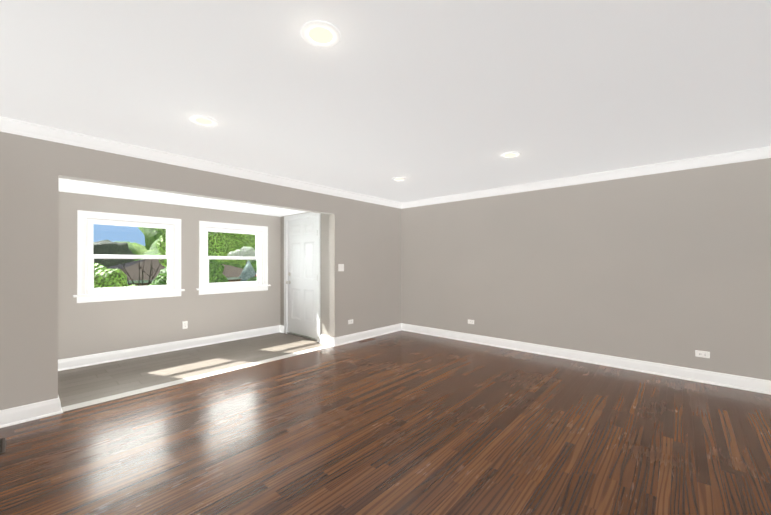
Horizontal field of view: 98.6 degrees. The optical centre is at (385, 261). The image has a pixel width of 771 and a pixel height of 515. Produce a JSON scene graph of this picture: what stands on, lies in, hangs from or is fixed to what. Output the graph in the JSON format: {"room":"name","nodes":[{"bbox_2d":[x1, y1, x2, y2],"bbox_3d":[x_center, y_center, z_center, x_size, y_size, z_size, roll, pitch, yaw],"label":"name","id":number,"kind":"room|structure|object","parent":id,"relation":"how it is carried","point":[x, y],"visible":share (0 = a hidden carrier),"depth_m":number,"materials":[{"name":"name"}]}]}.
{"room":"empty living room","nodes":[
{"label":"empty living room","id":0,"kind":"room"},
{"bbox_2d":[58,191,280,359],"bbox_3d":[-3.047,0.189,5.114,0.150,2.260,3.335,0,0,42],"label":"wall","id":1,"kind":"structure","parent":0,"point":[88,328],"depth_m":4.77,"materials":[{"name":"beige paint"}]},
{"bbox_2d":[73,210,184,302],"bbox_3d":[-3.478,-0.057,4.569,0.181,1.156,1.220,0,0,42],"label":"window","id":2,"kind":"structure","parent":1,"relation":"in","point":[87,291],"depth_m":4.47,"materials":[{"name":"white paint"}]},
{"bbox_2d":[58,325,283,370],"bbox_3d":[-2.980,1.252,5.052,0.030,0.132,3.075,0,0,42],"label":"baseboard","id":3,"kind":"structure","parent":1,"relation":"attached to","point":[93,359],"depth_m":4.74,"materials":[{"name":"white paint"}]},
{"bbox_2d":[182,321,187,328],"bbox_3d":[-3.030,0.961,5.011,0.008,0.115,0.070,0,0,42],"label":"electrical outlet","id":4,"kind":"object","parent":1,"relation":"attached to","point":[184,324],"visible":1,"depth_m":5.00,"materials":[{"name":"white plastic"}]},
{"bbox_2d":[196,221,270,294],"bbox_3d":[-2.552,-0.054,5.612,0.181,1.156,1.220,0,0,42],"label":"window","id":5,"kind":"structure","parent":1,"relation":"in","point":[261,258],"depth_m":5.57,"materials":[{"name":"white paint"}]},
{"bbox_2d":[59,178,305,216],"bbox_3d":[-2.450,-0.893,4.588,1.446,0.100,3.075,0,0,42],"label":"ceiling","id":6,"kind":"structure","parent":0,"point":[86,188],"depth_m":4.37,"materials":[{"name":"white paint"}]},
{"bbox_2d":[58,332,325,406],"bbox_3d":[-2.450,1.367,4.581,1.446,0.100,3.075,0,0,42],"label":"floor","id":7,"kind":"structure","parent":0,"point":[85,384],"depth_m":4.15,"materials":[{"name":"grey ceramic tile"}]},
{"bbox_2d":[0,132,400,409],"bbox_3d":[-1.467,0.097,4.505,0.130,2.440,5.196,0,0,42],"label":"wall","id":8,"kind":"structure","parent":0,"point":[365,250],"depth_m":2.95,"materials":[{"name":"beige paint"}]},
{"bbox_2d":[0,396,58,427],"bbox_3d":[-2.973,1.245,2.685,0.030,0.132,0.420,0,0,42],"label":"baseboard","id":9,"kind":"structure","parent":8,"relation":"attached to","point":[26,413],"depth_m":2.72,"materials":[{"name":"white paint"}]},
{"bbox_2d":[56,399,62,414],"bbox_3d":[-3.390,1.247,3.380,1.576,0.132,0.030,0,0,42],"label":"baseboard","id":10,"kind":"structure","parent":8,"relation":"attached to","point":[58,404],"depth_m":2.86,"materials":[{"name":"white paint"}]},
{"bbox_2d":[0,116,403,207],"bbox_3d":[-1.391,-1.074,4.438,0.078,0.100,5.010,0,0,42],"label":"crown molding","id":11,"kind":"structure","parent":8,"relation":"attached to","point":[26,129],"depth_m":3.40,"materials":[{"name":"white paint"}]},
{"bbox_2d":[338,264,343,270],"bbox_3d":[-0.702,0.099,5.260,0.011,0.115,0.116,0,0,42],"label":"switch plate","id":12,"kind":"object","parent":8,"relation":"attached to","point":[340,267],"visible":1,"depth_m":5.25,"materials":[{"name":"white plastic"}]},
{"bbox_2d":[332,323,399,346],"bbox_3d":[-0.253,1.254,5.748,0.030,0.132,1.648,0,0,42],"label":"baseboard","id":13,"kind":"structure","parent":8,"relation":"attached to","point":[354,337],"depth_m":5.62,"materials":[{"name":"white paint"}]},
{"bbox_2d":[280,212,328,335],"bbox_3d":[-1.442,0.191,5.832,1.596,2.260,0.130,0,0,42],"label":"wall","id":14,"kind":"structure","parent":0,"point":[324,322],"depth_m":5.36,"materials":[{"name":"beige paint"}]},
{"bbox_2d":[286,216,316,338],"bbox_3d":[-1.455,0.266,5.753,0.922,2.030,0.118,0,0,42],"label":"door","id":15,"kind":"structure","parent":14,"relation":"in","point":[301,282],"depth_m":5.76,"materials":[{"name":"white paint"}]},
{"bbox_2d":[287,332,316,340],"bbox_3d":[-1.405,1.307,5.816,0.914,0.028,0.160,0,0,42],"label":"door sill","id":16,"kind":"structure","parent":14,"relation":"attached to","point":[303,336],"depth_m":5.76,"materials":[{"name":"silver metal"}]},
{"bbox_2d":[284,212,320,342],"bbox_3d":[-1.421,0.247,5.801,1.066,2.148,0.150,0,0,42],"label":"door frame","id":17,"kind":"structure","parent":14,"relation":"attached to","point":[302,215],"depth_m":5.68,"materials":[{"name":"white paint"}]},
{"bbox_2d":[320,334,331,345],"bbox_3d":[-0.936,1.253,5.272,0.325,0.132,0.030,0,0,42],"label":"baseboard","id":18,"kind":"structure","parent":14,"relation":"attached to","point":[324,339],"depth_m":5.28,"materials":[{"name":"white paint"}]},
{"bbox_2d":[0,330,770,514],"bbox_3d":[1.079,1.359,2.240,6.668,0.100,5.196,0,0,42],"label":"floor","id":19,"kind":"structure","parent":0,"point":[401,422],"depth_m":2.38,"materials":[{"name":"brown wood"}]},
{"bbox_2d":[0,437,5,453],"bbox_3d":[-2.755,1.307,2.315,0.295,0.004,0.135,0,0,42],"label":"floor vent","id":20,"kind":"object","parent":19,"relation":"in","point":[2,445],"visible":1,"depth_m":2.35,"materials":[{"name":"brown metal"}]},
{"bbox_2d":[61,345,332,411],"bbox_3d":[-1.861,1.364,4.058,0.130,0.102,3.075,0,0,42],"label":"threshold","id":21,"kind":"object","parent":19,"relation":"on","point":[109,398],"visible":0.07,"depth_m":3.59,"materials":[{"name":"white wood"}]},
{"bbox_2d":[359,338,374,341],"bbox_3d":[-0.307,1.317,5.560,0.110,0.004,0.320,0,0,42],"label":"floor vent","id":22,"kind":"object","parent":19,"relation":"in","point":[368,339],"visible":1,"depth_m":5.55,"materials":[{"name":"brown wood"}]},
{"bbox_2d":[0,0,770,202],"bbox_3d":[1.077,-1.180,2.250,6.934,0.100,5.456,0,0,42],"label":"ceiling","id":23,"kind":"structure","parent":0,"point":[427,99],"depth_m":2.11,"materials":[{"name":"white paint"}]},
{"bbox_2d":[190,116,217,126],"bbox_3d":[-1.458,-1.124,2.661,0.197,0.008,0.197,0,0,42],"label":"recessed light","id":24,"kind":"object","parent":23,"relation":"in","point":[204,121],"visible":0.98,"depth_m":2.65,"materials":[{"name":"white paint"}]},
{"bbox_2d":[301,20,340,47],"bbox_3d":[-0.322,-1.127,1.652,0.197,0.008,0.197,0,0,42],"label":"recessed light","id":25,"kind":"object","parent":23,"relation":"in","point":[319,34],"visible":1,"depth_m":1.64,"materials":[{"name":"white paint"}]},
{"bbox_2d":[392,177,405,180],"bbox_3d":[0.187,-1.119,4.514,0.197,0.008,0.197,0,0,42],"label":"recessed light","id":26,"kind":"object","parent":23,"relation":"in","point":[399,179],"visible":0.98,"depth_m":4.51,"materials":[{"name":"white paint"}]},
{"bbox_2d":[501,152,520,157],"bbox_3d":[1.324,-1.122,3.504,0.197,0.008,0.197,0,0,42],"label":"recessed light","id":27,"kind":"object","parent":23,"relation":"in","point":[511,155],"visible":1,"depth_m":3.50,"materials":[{"name":"white paint"}]},
{"bbox_2d":[401,158,770,380],"bbox_3d":[2.845,0.096,4.238,6.934,2.440,0.130,0,0,42],"label":"wall","id":28,"kind":"structure","parent":0,"point":[671,268],"depth_m":4.14,"materials":[{"name":"beige paint"}]},
{"bbox_2d":[400,323,770,394],"bbox_3d":[2.792,1.250,4.174,6.674,0.132,0.030,0,0,42],"label":"baseboard","id":29,"kind":"structure","parent":28,"relation":"attached to","point":[697,375],"depth_m":4.12,"materials":[{"name":"white paint"}]},
{"bbox_2d":[404,146,770,207],"bbox_3d":[2.776,-1.074,4.163,6.674,0.100,0.078,0,0,42],"label":"crown molding","id":30,"kind":"structure","parent":28,"relation":"attached to","point":[763,152],"depth_m":4.09,"materials":[{"name":"white paint"}]},
{"bbox_2d":[695,350,709,357],"bbox_3d":[3.449,1.010,3.605,0.115,0.070,0.008,0,0,42],"label":"electrical outlet","id":31,"kind":"object","parent":28,"relation":"attached to","point":[703,354],"visible":1,"depth_m":3.60,"materials":[{"name":"white plastic"}]},
{"bbox_3d":[-40.490,4.555,49.044,113.800,0.200,140.000,0,0,42],"label":"ground","id":32,"kind":"structure","parent":0,"visible":0},
{"bbox_2d":[93,227,256,287],"bbox_3d":[-9.065,-1.447,36.980,41.332,17.262,76.183,0,0,42],"label":"garden","id":33,"kind":"object","parent":32,"relation":"on","point":[141,280],"depth_m":18.43,"materials":[{"name":"green plant"}]}
]}

